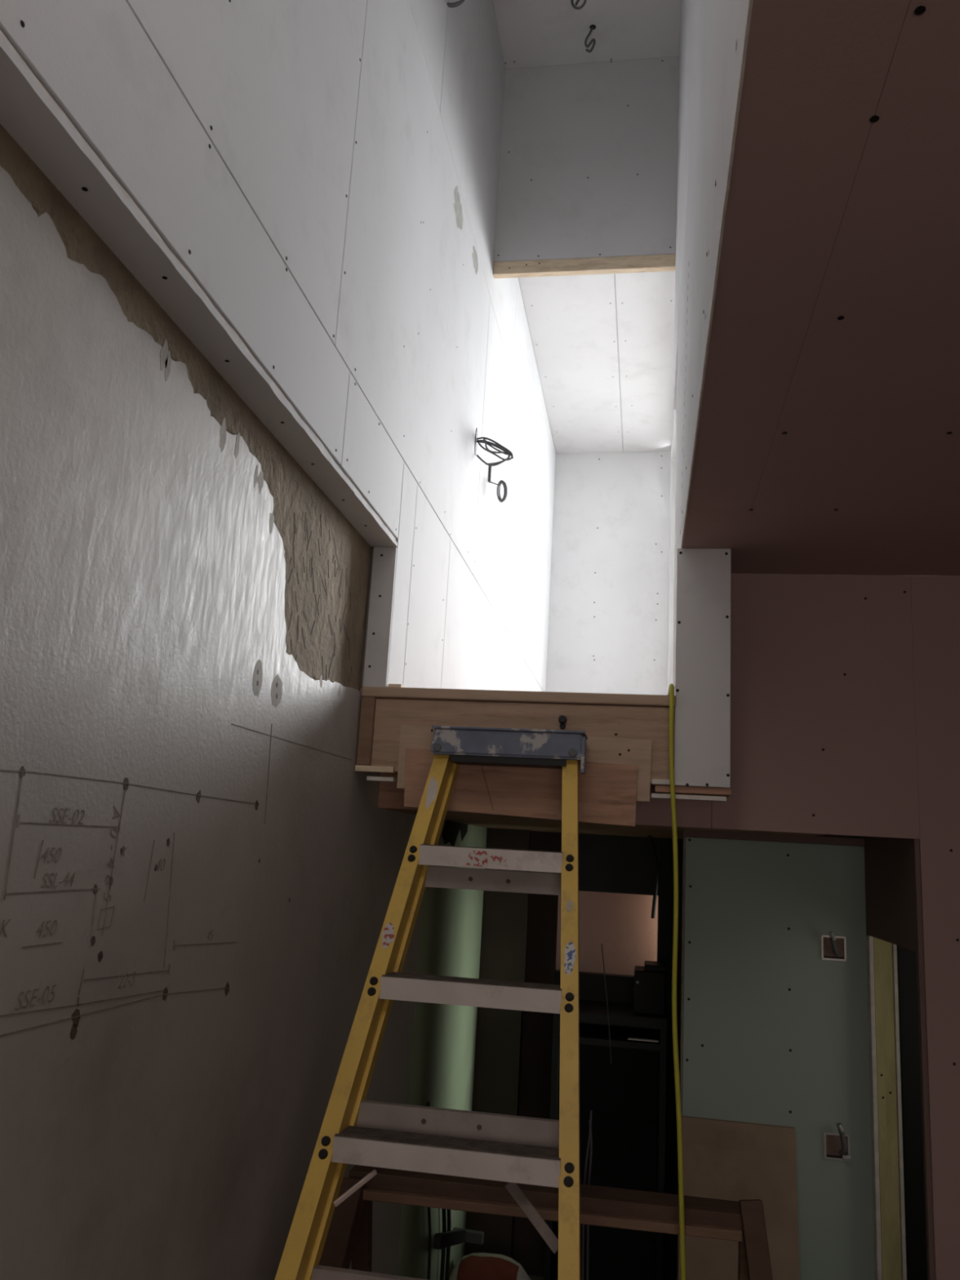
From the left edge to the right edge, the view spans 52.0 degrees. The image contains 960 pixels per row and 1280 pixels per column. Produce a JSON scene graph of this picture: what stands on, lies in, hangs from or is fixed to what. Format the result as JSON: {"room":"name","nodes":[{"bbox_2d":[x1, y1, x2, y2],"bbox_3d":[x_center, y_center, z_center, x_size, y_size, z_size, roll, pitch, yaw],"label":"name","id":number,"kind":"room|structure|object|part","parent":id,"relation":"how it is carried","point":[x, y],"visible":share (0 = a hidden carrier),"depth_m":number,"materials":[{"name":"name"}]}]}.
{"room":"house under renovation","nodes":[
{"label":"house under renovation","id":0,"kind":"room"},
{"bbox_2d":[0,124,487,1279],"bbox_3d":[-0.692,0.872,1.338,0.121,3.030,7.930,1,-12,10],"label":"wall","id":1,"kind":"structure","parent":0,"point":[199,871],"depth_m":1.74,"materials":[{"name":"paint"}]},
{"bbox_2d":[426,1102,431,1279],"bbox_3d":[-0.212,2.397,3.885,0.017,1.113,0.226,1,-12,12],"label":"pipe","id":2,"kind":"object","parent":1,"relation":"attached to","point":[428,1103],"visible":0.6,"depth_m":3.93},
{"bbox_2d":[440,1208,446,1279],"bbox_3d":[-0.164,2.517,4.182,0.022,1.008,0.185,1,-12,12],"label":"cable","id":3,"kind":"object","parent":1,"relation":"attached to","point":[443,1211],"visible":0.35,"depth_m":4.21,"materials":[{"name":"plastic"}]},
{"bbox_2d":[444,1208,451,1279],"bbox_3d":[-0.146,2.560,4.294,0.022,0.971,0.186,1,-12,12],"label":"cable","id":4,"kind":"object","parent":1,"relation":"attached to","point":[448,1211],"visible":0.26,"depth_m":4.33,"materials":[{"name":"plastic"}]},
{"bbox_2d":[433,1226,484,1248],"bbox_3d":[-0.097,2.493,4.097,0.139,0.232,0.634,1,-12,10],"label":"bracket","id":5,"kind":"object","parent":1,"relation":"attached to","point":[456,1236],"visible":1,"depth_m":4.18,"materials":[{"name":"black metal"}]},
{"bbox_2d":[0,0,555,691],"bbox_3d":[-0.162,-1.341,3.978,0.193,3.360,7.850,1,-12,10],"label":"wall","id":6,"kind":"structure","parent":0,"point":[326,172],"depth_m":2.73,"materials":[{"name":"white paint"}]},
{"bbox_2d":[446,0,465,7],"bbox_3d":[-0.105,-2.369,3.574,0.145,0.172,0.028,1,-12,10],"label":"cable coil","id":7,"kind":"object","parent":6,"relation":"attached to","point":[460,2],"visible":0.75,"depth_m":3.54,"materials":[{"name":"black plastic"}]},
{"bbox_2d":[475,427,513,466],"bbox_3d":[0.065,-0.843,4.298,0.171,0.182,0.068,1,-12,10],"label":"cable coil","id":8,"kind":"object","parent":6,"relation":"attached to","point":[506,451],"visible":1,"depth_m":4.29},
{"bbox_2d":[488,466,507,502],"bbox_3d":[0.085,-0.736,4.670,0.094,0.182,0.036,3,-12,3],"label":"cable coil","id":9,"kind":"object","parent":6,"relation":"attached to","point":[501,482],"visible":1,"depth_m":4.66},
{"bbox_2d":[0,0,959,575],"bbox_3d":[1.205,-0.836,0.270,4.150,0.121,5.750,1,-12,10],"label":"ceiling","id":10,"kind":"structure","parent":0,"point":[828,441],"depth_m":1.58,"materials":[{"name":"paint"}]},
{"bbox_2d":[528,1275,558,1279],"bbox_3d":[1.315,2.619,1.488,4.200,0.100,9.600,1,-12,10],"label":"floor","id":11,"kind":"structure","parent":0,"point":[531,1277],"depth_m":5.02,"materials":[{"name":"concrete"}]},
{"bbox_2d":[275,725,587,1279],"bbox_3d":[-0.135,1.320,1.811,0.838,2.478,1.471,1,-12,10],"label":"step ladder","id":12,"kind":"object","parent":11,"relation":"on","point":[355,1130],"visible":1,"depth_m":2.18,"materials":[{"name":"metal"}]},
{"bbox_3d":[-0.395,1.328,1.837,0.049,2.404,1.431,-1,-13,20],"label":"rail","id":13,"kind":"part","parent":12,"relation":"part of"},
{"bbox_3d":[-0.378,1.363,1.873,0.039,2.393,1.412,-1,-13,20],"label":"rail","id":14,"kind":"part","parent":12,"relation":"part of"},
{"bbox_3d":[0.158,1.340,1.743,0.046,2.403,1.417,3,-12,2],"label":"rail","id":15,"kind":"part","parent":12,"relation":"part of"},
{"bbox_2d":[448,1252,531,1279],"bbox_3d":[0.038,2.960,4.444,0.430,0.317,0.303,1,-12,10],"label":"chair","id":16,"kind":"object","parent":11,"relation":"on","point":[473,1266],"visible":0.93,"depth_m":4.41,"materials":[{"name":"red fabric"}]},
{"bbox_3d":[0.029,2.895,4.382,0.322,0.216,0.153,1,-12,10],"label":"printed panel","id":17,"kind":"part","parent":16,"relation":"part of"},
{"bbox_2d":[318,1164,773,1279],"bbox_3d":[0.138,1.951,2.109,1.274,1.347,1.444,1,-12,10],"label":"wooden frame","id":18,"kind":"object","parent":11,"relation":"on","point":[349,1234],"visible":0.84,"depth_m":2.44,"materials":[{"name":"brown wood"}]},
{"bbox_3d":[-0.463,1.909,1.969,0.078,1.280,0.963,0,-12,13],"label":"leg","id":19,"kind":"part","parent":18,"relation":"part of","materials":[{"name":"brown wood"}]},
{"bbox_3d":[-0.328,2.088,2.686,0.047,1.262,0.424,2,-12,7],"label":"leg","id":20,"kind":"part","parent":18,"relation":"part of","materials":[{"name":"brown wood"}]},
{"bbox_3d":[0.156,1.414,2.505,0.990,0.047,0.100,1,-12,10],"label":"rail","id":21,"kind":"part","parent":18,"relation":"part of","materials":[{"name":"brown wood"}]},
{"bbox_3d":[0.671,2.093,2.493,0.047,1.284,0.414,1,-12,12],"label":"leg","id":22,"kind":"part","parent":18,"relation":"part of","materials":[{"name":"brown wood"}]},
{"bbox_3d":[0.671,1.974,2.074,0.065,1.347,0.425,7,-12,-16],"label":"leg","id":23,"kind":"part","parent":18,"relation":"part of","materials":[{"name":"brown wood"}]},
{"bbox_2d":[543,1000,666,1279],"bbox_3d":[0.634,2.553,4.903,0.555,1.360,0.440,1,-12,10],"label":"shelf","id":24,"kind":"object","parent":11,"relation":"on","point":[590,1011],"visible":0.6,"depth_m":4.84,"materials":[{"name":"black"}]},
{"bbox_3d":[0.377,2.551,4.961,0.030,1.360,0.410,1,-12,10],"label":"panel","id":25,"kind":"part","parent":24,"relation":"part of","materials":[{"name":"black plastic"}]},
{"bbox_2d":[633,960,666,1015],"bbox_3d":[0.871,1.778,5.041,0.161,0.236,0.247,1,-12,10],"label":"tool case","id":26,"kind":"object","parent":24,"relation":"on","point":[649,993],"visible":1,"depth_m":4.93,"materials":[{"name":"black plastic"}]},
{"bbox_3d":[0.902,1.679,5.061,0.111,0.030,0.220,1,-12,10],"label":"lid","id":27,"kind":"part","parent":26,"relation":"part of","materials":[{"name":"black plastic"}]},
{"bbox_3d":[0.895,2.562,4.873,0.030,1.360,0.410,1,-12,10],"label":"panel","id":28,"kind":"part","parent":24,"relation":"part of","materials":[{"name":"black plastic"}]},
{"bbox_2d":[678,1115,799,1279],"bbox_3d":[0.831,2.245,3.155,0.384,1.265,0.156,1,-12,10],"label":"sheet","id":29,"kind":"object","parent":11,"relation":"on","point":[723,1159],"visible":0.6,"depth_m":3.29,"materials":[{"name":"brown wood"}]},
{"bbox_2d":[493,56,678,278],"bbox_3d":[0.525,-2.293,4.738,0.870,1.166,0.040,1,-12,10],"label":"wall header","id":30,"kind":"structure","parent":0,"point":[587,183],"depth_m":4.71,"materials":[{"name":"white paint"}]},
{"bbox_2d":[493,0,680,69],"bbox_3d":[0.199,-3.359,2.703,1.250,0.101,4.650,1,-12,10],"label":"ceiling","id":31,"kind":"structure","parent":0,"point":[532,33],"depth_m":4.65,"materials":[{"name":"white paint"}]},
{"bbox_2d":[570,0,586,9],"bbox_3d":[0.443,-2.879,4.408,0.071,0.126,0.032,1,-12,10],"label":"cable tail","id":32,"kind":"object","parent":31,"relation":"hanging from","point":[582,6],"visible":1,"depth_m":4.40,"materials":[{"name":"black plastic"}]},
{"bbox_2d":[584,24,595,53],"bbox_3d":[0.517,-2.820,4.619,0.052,0.145,0.032,1,-12,10],"label":"cable tail","id":33,"kind":"object","parent":31,"relation":"hanging from","point":[592,27],"visible":1,"depth_m":4.61,"materials":[{"name":"black plastic"}]},
{"bbox_2d":[360,688,825,839],"bbox_3d":[0.667,0.825,5.074,1.550,0.341,4.752,1,-12,10],"label":"floor","id":34,"kind":"structure","parent":0,"point":[390,797],"depth_m":3.64,"materials":[{"name":"brown wood"}]},
{"bbox_2d":[355,686,675,826],"bbox_3d":[0.093,0.329,2.812,0.910,0.367,0.080,1,-12,10],"label":"timber landing edge","id":35,"kind":"object","parent":34,"relation":"attached to","point":[627,747],"visible":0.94,"depth_m":2.78,"materials":[{"name":"brown wood"}]},
{"bbox_2d":[387,684,404,687],"bbox_3d":[-0.248,0.142,2.930,0.039,0.014,0.050,1,-12,10],"label":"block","id":36,"kind":"object","parent":35,"relation":"on","point":[389,685],"visible":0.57,"depth_m":2.91,"materials":[{"name":"brown wood"}]},
{"bbox_2d":[558,715,566,728],"bbox_3d":[0.234,0.232,2.790,0.023,0.039,0.027,1,-12,10],"label":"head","id":37,"kind":"object","parent":35,"relation":"attached to","point":[562,719],"visible":1,"depth_m":2.78},
{"bbox_2d":[559,723,565,728],"bbox_3d":[0.234,0.244,2.795,0.018,0.018,0.012,1,-12,10],"label":"washer","id":38,"kind":"object","parent":37,"relation":"in","point":[562,726],"depth_m":2.79,"materials":[{"name":"black metal"}]},
{"bbox_2d":[667,683,686,1279],"bbox_3d":[0.503,1.389,2.452,0.137,2.609,0.411,7,-13,-19],"label":"hanging cable","id":39,"kind":"object","parent":34,"relation":"hanging from","point":[671,687],"visible":0.98,"depth_m":2.55,"materials":[{"name":"yellow plastic"}]},
{"bbox_2d":[518,271,675,453],"bbox_3d":[0.890,-1.885,6.354,1.450,0.101,3.364,1,-12,10],"label":"ceiling","id":40,"kind":"structure","parent":0,"point":[603,344],"depth_m":6.38,"materials":[{"name":"white paint"}]},
{"bbox_2d":[555,890,657,975],"bbox_3d":[0.901,2.262,5.576,2.600,2.235,1.400,1,-12,10],"label":"wall","id":41,"kind":"structure","parent":0,"point":[626,931],"depth_m":6.29,"materials":[{"name":"paint"}]},
{"bbox_2d":[546,451,671,695],"bbox_3d":[1.024,-0.171,7.647,1.350,2.704,0.101,1,-12,10],"label":"wall","id":42,"kind":"structure","parent":0,"point":[608,620],"depth_m":7.67,"materials":[{"name":"white paint"}]},
{"bbox_2d":[651,548,731,801],"bbox_3d":[0.620,0.114,2.898,0.216,0.719,0.264,1,-12,10],"label":"wall","id":43,"kind":"structure","parent":0,"point":[702,729],"depth_m":2.76,"materials":[{"name":"white paint"}]},
{"bbox_2d":[464,827,928,1279],"bbox_3d":[0.826,2.001,4.356,2.150,2.235,1.847,1,-12,10],"label":"wall","id":44,"kind":"structure","parent":0,"point":[513,1062],"depth_m":5.14,"materials":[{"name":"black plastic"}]},
{"bbox_2d":[600,943,611,1064],"bbox_3d":[0.556,1.597,4.328,0.061,0.497,0.005,1,-12,10],"label":"loose cable","id":45,"kind":"object","parent":44,"relation":"hanging from","point":[601,944],"visible":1,"depth_m":4.33,"materials":[{"name":"black plastic"}]},
{"bbox_2d":[666,0,753,695],"bbox_3d":[0.862,-1.321,3.811,0.185,3.354,7.863,1,-12,10],"label":"wall","id":46,"kind":"structure","parent":0,"point":[713,38],"depth_m":2.24,"materials":[{"name":"white paint"}]},
{"bbox_2d":[671,457,675,684],"bbox_3d":[1.278,-0.559,6.161,0.060,2.270,2.550,1,-12,10],"label":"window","id":47,"kind":"structure","parent":46,"relation":"in","point":[675,458],"depth_m":7.38,"materials":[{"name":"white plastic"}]},
{"bbox_2d":[676,829,875,1279],"bbox_3d":[1.049,1.802,3.352,0.727,2.235,0.104,1,-12,10],"label":"wall","id":48,"kind":"structure","parent":0,"point":[773,1031],"depth_m":3.42,"materials":[{"name":"paint"}]},
{"bbox_2d":[821,932,846,961],"bbox_3d":[1.231,1.063,3.416,0.082,0.097,0.038,1,-12,10],"label":"switch box","id":49,"kind":"object","parent":48,"relation":"attached to","point":[833,947],"visible":1,"depth_m":3.43,"materials":[{"name":"metal"}]},
{"bbox_3d":[1.195,1.073,3.436,0.006,0.069,0.004,1,-12,10],"label":"frame","id":50,"kind":"part","parent":49,"relation":"part of","materials":[{"name":"metal"}]},
{"bbox_3d":[1.235,1.036,3.437,0.080,0.006,0.004,1,-12,10],"label":"frame","id":51,"kind":"part","parent":49,"relation":"part of","materials":[{"name":"metal"}]},
{"bbox_3d":[1.233,1.074,3.431,0.070,0.070,0.001,1,-12,10],"label":"plate","id":52,"kind":"part","parent":49,"relation":"part of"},
{"bbox_3d":[1.231,1.111,3.422,0.080,0.006,0.004,1,-12,10],"label":"frame","id":53,"kind":"part","parent":49,"relation":"part of","materials":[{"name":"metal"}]},
{"bbox_3d":[1.270,1.074,3.423,0.006,0.069,0.004,1,-12,10],"label":"frame","id":54,"kind":"part","parent":49,"relation":"part of","materials":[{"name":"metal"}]},
{"bbox_2d":[823,1123,851,1161],"bbox_3d":[1.195,1.676,3.286,0.082,0.119,0.043,1,-12,10],"label":"switch box","id":55,"kind":"object","parent":48,"relation":"attached to","point":[836,1145],"visible":1,"depth_m":3.30,"materials":[{"name":"metal"}]},
{"bbox_3d":[1.159,1.697,3.304,0.006,0.069,0.004,1,-12,10],"label":"frame","id":56,"kind":"part","parent":55,"relation":"part of","materials":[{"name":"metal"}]},
{"bbox_3d":[1.198,1.661,3.306,0.080,0.006,0.004,1,-12,10],"label":"frame","id":57,"kind":"part","parent":55,"relation":"part of","materials":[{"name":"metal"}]},
{"bbox_3d":[1.194,1.735,3.290,0.080,0.006,0.004,1,-12,10],"label":"frame","id":58,"kind":"part","parent":55,"relation":"part of","materials":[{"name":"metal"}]},
{"bbox_3d":[1.196,1.698,3.300,0.070,0.070,0.001,1,-12,10],"label":"plate","id":59,"kind":"part","parent":55,"relation":"part of","materials":[{"name":"brown plastic"}]},
{"bbox_3d":[1.234,1.699,3.292,0.006,0.069,0.004,1,-12,10],"label":"frame","id":60,"kind":"part","parent":55,"relation":"part of","materials":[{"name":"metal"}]},
{"bbox_2d":[866,935,906,1279],"bbox_3d":[1.332,1.952,3.204,0.089,1.912,0.055,1,-12,10],"label":"wooden board","id":61,"kind":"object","parent":48,"relation":"in","point":[886,1138],"depth_m":3.26,"materials":[{"name":"yellow wood"}]},
{"bbox_2d":[635,573,959,1279],"bbox_3d":[2.014,1.302,2.606,3.250,3.010,0.121,1,-12,10],"label":"wall","id":62,"kind":"structure","parent":0,"point":[845,689],"depth_m":2.92,"materials":[{"name":"paint"}]},
{"bbox_2d":[581,1110,592,1279],"bbox_3d":[0.288,1.546,2.672,0.018,0.500,0.006,1,-12,10],"label":"loose cable","id":63,"kind":"object","parent":62,"relation":"attached to","point":[591,1111],"visible":0.83,"depth_m":2.69,"materials":[{"name":"plastic"}]},
{"bbox_2d":[586,1120,592,1279],"bbox_3d":[0.294,1.557,2.668,0.015,0.474,0.006,1,-12,10],"label":"loose cable","id":64,"kind":"object","parent":62,"relation":"attached to","point":[591,1137],"visible":0.81,"depth_m":2.68,"materials":[{"name":"black plastic"}]},
{"bbox_2d":[817,834,879,838],"bbox_3d":[1.433,0.979,4.822,3.150,0.020,3.830,1,-12,10],"label":"ceiling","id":65,"kind":"structure","parent":0,"point":[825,835],"depth_m":3.38,"materials":[{"name":"brown wood"}]},
{"bbox_2d":[647,835,658,918],"bbox_3d":[0.851,1.158,4.894,0.071,0.437,0.018,1,-12,10],"label":"loose cable","id":66,"kind":"object","parent":65,"relation":"hanging from","point":[653,847],"visible":0.92,"depth_m":4.88,"materials":[{"name":"black plastic"}]},
{"bbox_2d":[864,837,934,1279],"bbox_3d":[1.291,1.727,2.931,0.088,2.235,0.670,1,-12,10],"label":"wall","id":67,"kind":"structure","parent":0,"point":[893,902],"depth_m":2.94,"materials":[{"name":"brown paint"}]}
]}

